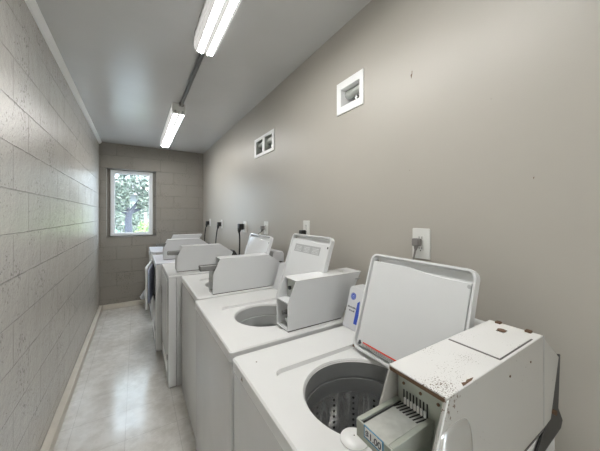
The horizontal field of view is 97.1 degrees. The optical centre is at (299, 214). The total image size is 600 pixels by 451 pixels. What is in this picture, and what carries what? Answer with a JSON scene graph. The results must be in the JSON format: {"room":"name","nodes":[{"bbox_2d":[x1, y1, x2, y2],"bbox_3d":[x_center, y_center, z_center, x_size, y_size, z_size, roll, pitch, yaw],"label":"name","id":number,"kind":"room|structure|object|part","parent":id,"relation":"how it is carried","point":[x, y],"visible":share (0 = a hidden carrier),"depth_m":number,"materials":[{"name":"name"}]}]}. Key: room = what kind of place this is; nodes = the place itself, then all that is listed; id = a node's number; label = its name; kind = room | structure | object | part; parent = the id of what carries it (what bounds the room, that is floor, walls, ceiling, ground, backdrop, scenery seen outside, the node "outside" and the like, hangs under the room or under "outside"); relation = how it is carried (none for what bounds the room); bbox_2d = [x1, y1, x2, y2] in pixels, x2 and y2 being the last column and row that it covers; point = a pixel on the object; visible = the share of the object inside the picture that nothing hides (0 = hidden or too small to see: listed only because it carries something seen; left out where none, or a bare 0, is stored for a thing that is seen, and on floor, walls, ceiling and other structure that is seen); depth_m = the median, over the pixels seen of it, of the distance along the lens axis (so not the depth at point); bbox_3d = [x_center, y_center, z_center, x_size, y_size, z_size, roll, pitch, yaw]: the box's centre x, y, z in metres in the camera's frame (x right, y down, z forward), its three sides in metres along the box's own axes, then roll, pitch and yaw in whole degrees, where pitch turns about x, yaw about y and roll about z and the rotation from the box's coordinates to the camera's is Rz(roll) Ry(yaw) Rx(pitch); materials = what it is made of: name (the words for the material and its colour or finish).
{"room":"laundry","nodes":[
{"label":"laundry","id":0,"kind":"room"},
{"bbox_2d":[0,0,98,450],"bbox_3d":[-1.105,0.164,0.686,0.200,2.562,8.130,0,0,-32],"label":"wall","id":1,"kind":"structure","parent":0,"point":[49,150],"depth_m":1.54,"materials":[{"name":"grey brick"}]},
{"bbox_2d":[24,0,101,143],"bbox_3d":[-1.005,-1.099,0.748,0.034,0.036,7.730,0,0,-32],"label":"trim","id":2,"kind":"structure","parent":1,"relation":"attached to","point":[32,5],"depth_m":1.81,"materials":[{"name":"white paint"}]},
{"bbox_2d":[40,305,102,450],"bbox_3d":[-1.000,1.409,0.751,0.047,0.072,7.730,0,0,-32],"label":"baseboard","id":3,"kind":"structure","parent":1,"relation":"attached to","point":[50,440],"depth_m":2.05,"materials":[{"name":"beige paint"}]},
{"bbox_2d":[53,304,195,450],"bbox_3d":[-0.373,1.520,1.139,1.920,0.150,8.130,0,0,-32],"label":"floor","id":4,"kind":"structure","parent":0,"point":[122,399],"depth_m":2.09,"materials":[{"name":"tile"}]},
{"bbox_2d":[149,234,201,319],"bbox_3d":[-1.908,0.866,4.073,0.708,1.158,0.675,0,0,-32],"label":"dryer","id":5,"kind":"object","parent":4,"relation":"on","point":[152,250],"visible":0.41,"depth_m":3.85,"materials":[{"name":"white metal"}]},
{"bbox_3d":[-2.178,0.976,3.906,0.058,0.902,0.675,0,0,-32],"label":"panel","id":6,"kind":"part","parent":5,"relation":"part of","materials":[{"name":"white metal"}]},
{"bbox_2d":[145,238,210,351],"bbox_3d":[-1.421,0.863,3.204,0.794,1.164,0.675,0,0,-32],"label":"dryer","id":7,"kind":"object","parent":4,"relation":"on","point":[153,270],"visible":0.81,"depth_m":2.88,"materials":[{"name":"white metal"}]},
{"bbox_3d":[-1.721,0.777,3.022,0.021,0.455,0.525,0,0,-24],"label":"door","id":8,"kind":"part","parent":7,"relation":"part of","materials":[{"name":"white metal"}]},
{"bbox_3d":[-1.654,0.976,3.060,0.058,0.902,0.675,0,0,-32],"label":"panel","id":9,"kind":"part","parent":7,"relation":"part of","materials":[{"name":"white metal"}]},
{"bbox_2d":[162,243,236,387],"bbox_3d":[-0.966,0.863,2.651,0.708,1.164,0.675,0,0,-32],"label":"dryer","id":10,"kind":"object","parent":4,"relation":"on","point":[188,258],"visible":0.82,"depth_m":2.29,"materials":[{"name":"white metal"}]},
{"bbox_2d":[162,342,166,369],"bbox_3d":[-1.260,1.310,2.469,0.005,0.080,0.435,0,0,-32],"label":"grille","id":11,"kind":"object","parent":10,"relation":"attached to","point":[163,348],"depth_m":2.46,"materials":[{"name":"metal"}]},
{"bbox_3d":[-1.263,0.777,2.467,0.006,0.455,0.525,0,0,-32],"label":"door","id":12,"kind":"part","parent":10,"relation":"part of","materials":[{"name":"white metal"}]},
{"bbox_3d":[-1.235,0.976,2.484,0.058,0.902,0.675,0,0,-32],"label":"panel","id":13,"kind":"part","parent":10,"relation":"part of","materials":[{"name":"white metal"}]},
{"bbox_2d":[181,233,283,439],"bbox_3d":[-0.523,0.801,2.071,0.655,1.288,0.693,0,0,-32],"label":"washer","id":14,"kind":"object","parent":4,"relation":"on","point":[256,269],"visible":0.41,"depth_m":1.82,"materials":[{"name":"white metal"}]},
{"bbox_3d":[-0.357,0.333,2.101,0.134,0.352,0.412,0,0,-32],"label":"lid","id":15,"kind":"part","parent":14,"relation":"part of","materials":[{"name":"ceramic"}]},
{"bbox_2d":[195,233,360,450],"bbox_3d":[-0.145,0.779,1.450,0.691,1.332,0.693,0,0,-32],"label":"washer","id":16,"kind":"object","parent":4,"relation":"on","point":[306,298],"visible":0.51,"depth_m":1.26,"materials":[{"name":"white metal"}]},
{"bbox_2d":[235,306,277,326],"bbox_3d":[-0.179,0.744,1.390,0.338,0.440,0.338,0,0,-32],"label":"tub","id":17,"kind":"object","parent":16,"relation":"in","point":[245,316],"depth_m":1.53,"materials":[{"name":"plastic"}]},
{"bbox_2d":[277,296,289,303],"bbox_3d":[-0.031,0.383,1.214,0.113,0.004,0.100,0,0,-32],"label":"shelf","id":18,"kind":"object","parent":16,"relation":"attached to","point":[285,299],"depth_m":1.21,"materials":[{"name":"white metal"}]},
{"bbox_3d":[0.016,0.311,1.477,0.148,0.396,0.390,0,0,-32],"label":"lid","id":19,"kind":"part","parent":16,"relation":"part of","materials":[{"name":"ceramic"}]},
{"bbox_2d":[295,245,318,254],"bbox_3d":[0.036,0.195,1.499,0.009,0.027,0.229,0,0,-32],"label":"print","id":20,"kind":"object","parent":16,"relation":"attached to","point":[299,249],"depth_m":1.49,"materials":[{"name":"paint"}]},
{"bbox_2d":[233,254,562,450],"bbox_3d":[0.228,0.800,0.814,0.667,1.291,0.714,0,0,-32],"label":"washer","id":21,"kind":"object","parent":4,"relation":"on","point":[410,365],"visible":1,"depth_m":0.68,"materials":[{"name":"white metal"}]},
{"bbox_2d":[305,360,387,433],"bbox_3d":[0.188,0.744,0.779,0.374,0.440,0.374,0,0,-32],"label":"tub","id":22,"kind":"object","parent":21,"relation":"in","point":[337,392],"depth_m":0.95,"materials":[{"name":"grey metal"}]},
{"bbox_2d":[340,427,367,450],"bbox_3d":[0.125,0.529,0.611,0.068,0.042,0.068,0,0,-32],"label":"knob","id":23,"kind":"object","parent":21,"relation":"on","point":[349,440],"depth_m":0.60,"materials":[{"name":"white plastic"}]},
{"bbox_3d":[0.359,0.332,0.886,0.134,0.355,0.390,0,0,-32],"label":"lid","id":24,"kind":"part","parent":21,"relation":"part of","materials":[{"name":"metal"}]},
{"bbox_3d":[0.212,0.349,0.463,0.004,0.112,0.092,0,0,-32],"label":"slot plate","id":25,"kind":"part","parent":21,"relation":"part of","materials":[{"name":"grey metal"}]},
{"bbox_3d":[0.430,0.280,0.598,0.155,0.002,0.096,0,0,-32],"label":"access panel","id":26,"kind":"part","parent":21,"relation":"part of","materials":[{"name":"white metal"}]},
{"bbox_2d":[99,142,202,304],"bbox_3d":[-2.460,0.164,4.511,1.520,2.562,0.200,0,0,-32],"label":"wall","id":27,"kind":"structure","parent":0,"point":[123,261],"depth_m":4.33,"materials":[{"name":"grey brick"}]},
{"bbox_2d":[103,299,144,309],"bbox_3d":[-2.397,1.411,4.405,1.421,0.069,0.045,0,0,-32],"label":"baseboard","id":28,"kind":"structure","parent":27,"relation":"attached to","point":[136,302],"depth_m":4.16,"materials":[{"name":"beige paint"}]},
{"bbox_2d":[140,290,144,299],"bbox_3d":[-2.540,1.292,4.315,0.120,0.165,0.042,0,0,-32],"label":"plastic bag","id":29,"kind":"object","parent":28,"relation":"on","point":[142,296],"visible":0.52,"depth_m":4.30,"materials":[{"name":"white plastic"}]},
{"bbox_2d":[105,169,156,237],"bbox_3d":[-2.737,-0.186,4.325,0.696,1.072,0.204,0,0,-32],"label":"window","id":30,"kind":"structure","parent":27,"relation":"in","point":[111,233],"depth_m":4.28,"materials":[{"name":"plastic"}]},
{"bbox_3d":[-2.720,0.344,4.298,0.696,0.012,0.139,0,0,-32],"label":"sill","id":31,"kind":"part","parent":30,"relation":"part of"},
{"bbox_3d":[-2.761,-0.189,4.362,0.516,0.986,0.035,0,0,-32],"label":"sash","id":32,"kind":"part","parent":30,"relation":"part of","materials":[{"name":"glass"}]},
{"bbox_2d":[36,0,370,153],"bbox_3d":[-0.373,-1.207,1.139,1.920,0.180,8.130,0,0,-32],"label":"ceiling","id":33,"kind":"structure","parent":0,"point":[127,61],"depth_m":1.88,"materials":[{"name":"grey paint"}]},
{"bbox_2d":[160,102,185,146],"bbox_3d":[-1.607,-1.063,3.295,0.132,0.108,1.508,0,0,-32],"label":"ceiling light","id":34,"kind":"object","parent":33,"relation":"attached to","point":[176,115],"visible":1,"depth_m":2.96,"materials":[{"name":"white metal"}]},
{"bbox_2d":[179,53,204,106],"bbox_3d":[-0.890,-1.101,2.169,0.044,0.032,1.159,0,0,-32],"label":"conduit","id":35,"kind":"object","parent":33,"relation":"attached to","point":[201,55],"visible":0.73,"depth_m":2.10,"materials":[{"name":"metal"}]},
{"bbox_2d":[194,0,241,55],"bbox_3d":[-0.213,-1.063,1.041,0.132,0.108,1.478,0,0,-32],"label":"ceiling light","id":36,"kind":"object","parent":33,"relation":"attached to","point":[216,16],"visible":1,"depth_m":1.42,"materials":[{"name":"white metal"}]},
{"bbox_2d":[203,0,599,450],"bbox_3d":[0.358,0.164,1.592,0.200,2.562,8.130,0,0,-32],"label":"wall","id":37,"kind":"structure","parent":0,"point":[500,95],"depth_m":0.99,"materials":[{"name":"beige paint"}]},
{"bbox_2d":[215,222,220,242],"bbox_3d":[-1.182,0.286,3.820,0.056,0.368,0.136,0,0,-32],"label":"power cord","id":38,"kind":"object","parent":37,"relation":"attached to","point":[218,223],"visible":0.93,"depth_m":3.77,"materials":[{"name":"black plastic"}]},
{"bbox_2d":[237,224,243,254],"bbox_3d":[-0.674,0.319,2.993,0.063,0.443,0.064,0,0,-32],"label":"power cord","id":39,"kind":"object","parent":37,"relation":"attached to","point":[240,226],"visible":0.86,"depth_m":2.98,"materials":[{"name":"black plastic"}]},
{"bbox_2d":[243,221,246,231],"bbox_3d":[-0.618,0.133,2.969,0.008,0.124,0.088,0,0,-32],"label":"wall outlet","id":40,"kind":"object","parent":37,"relation":"attached to","point":[244,222],"visible":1,"depth_m":2.95,"materials":[{"name":"plastic"}]},
{"bbox_2d":[254,129,273,158],"bbox_3d":[-0.304,-0.671,2.561,0.108,0.190,0.452,0,0,-32],"label":"vent box","id":41,"kind":"object","parent":37,"relation":"attached to","point":[264,144],"visible":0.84,"depth_m":2.53,"materials":[{"name":"white plastic"}]},
{"bbox_2d":[264,221,267,233],"bbox_3d":[-0.319,0.121,2.487,0.008,0.120,0.086,0,0,-32],"label":"wall outlet","id":42,"kind":"object","parent":37,"relation":"attached to","point":[265,222],"visible":0.98,"depth_m":2.47,"materials":[{"name":"plastic"}]},
{"bbox_2d":[303,221,309,234],"bbox_3d":[0.045,0.100,1.898,0.008,0.120,0.082,0,0,-32],"label":"wall outlet","id":43,"kind":"object","parent":37,"relation":"attached to","point":[306,224],"visible":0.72,"depth_m":1.88,"materials":[{"name":"plastic"}]},
{"bbox_2d":[337,68,363,115],"bbox_3d":[0.326,-0.693,1.542,0.108,0.190,0.220,0,0,-32],"label":"vent box","id":44,"kind":"object","parent":37,"relation":"attached to","point":[350,92],"visible":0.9,"depth_m":1.52,"materials":[{"name":"white plastic"}]},
{"bbox_2d":[412,238,421,259],"bbox_3d":[0.487,0.285,1.136,0.042,0.370,0.049,0,0,-32],"label":"power cord","id":45,"kind":"object","parent":37,"relation":"attached to","point":[416,242],"visible":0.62,"depth_m":1.12,"materials":[{"name":"grey plastic"}]},
{"bbox_2d":[413,228,429,259],"bbox_3d":[0.518,0.122,1.134,0.008,0.130,0.082,0,0,-32],"label":"wall outlet","id":46,"kind":"object","parent":37,"relation":"attached to","point":[423,251],"visible":0.83,"depth_m":1.12,"materials":[{"name":"plastic"}]},
{"bbox_2d":[417,245,423,251],"bbox_3d":[0.516,0.144,1.133,0.003,0.028,0.034,0,0,-32],"label":"socket","id":47,"kind":"object","parent":46,"relation":"attached to","point":[420,248],"depth_m":1.13,"materials":[{"name":"plastic"}]},
{"label":"outside","id":48,"kind":"structure","parent":0,"visible":0},
{"bbox_3d":[-8.223,1.200,13.286,18.000,0.200,20.750,0,0,-32],"label":"ground","id":49,"kind":"structure","parent":48,"visible":0},
{"bbox_2d":[115,174,148,231],"bbox_3d":[-5.341,-1.001,8.523,3.162,4.251,2.132,0,0,-32],"label":"tree","id":50,"kind":"object","parent":49,"relation":"on","point":[123,192],"visible":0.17,"depth_m":8.29,"materials":[{"name":"green plant"}]},
{"bbox_2d":[115,202,148,232],"bbox_3d":[-7.671,0.255,12.188,2.061,1.796,1.308,0,0,-32],"label":"shrub","id":51,"kind":"object","parent":49,"relation":"on","point":[121,222],"visible":0.41,"depth_m":11.90,"materials":[{"name":"green plant"}]},
{"bbox_2d":[115,179,148,231],"bbox_3d":[-10.788,-0.500,17.432,10.800,3.200,3.800,0,0,-32],"label":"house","id":52,"kind":"structure","parent":49,"relation":"on","point":[133,197],"depth_m":16.04,"materials":[{"name":"white"}]},
{"bbox_2d":[135,219,148,231],"bbox_3d":[-4.553,0.613,7.996,0.785,1.022,0.680,0,0,-32],"label":"shrub","id":53,"kind":"object","parent":49,"relation":"on","point":[140,224],"visible":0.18,"depth_m":7.89,"materials":[{"name":"green plant"}]},
{"bbox_2d":[144,202,146,231],"bbox_3d":[-5.831,0.000,10.021,0.120,2.200,0.130,0,0,-32],"label":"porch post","id":54,"kind":"object","parent":49,"relation":"on","point":[145,214],"visible":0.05,"depth_m":9.97,"materials":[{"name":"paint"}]}
]}

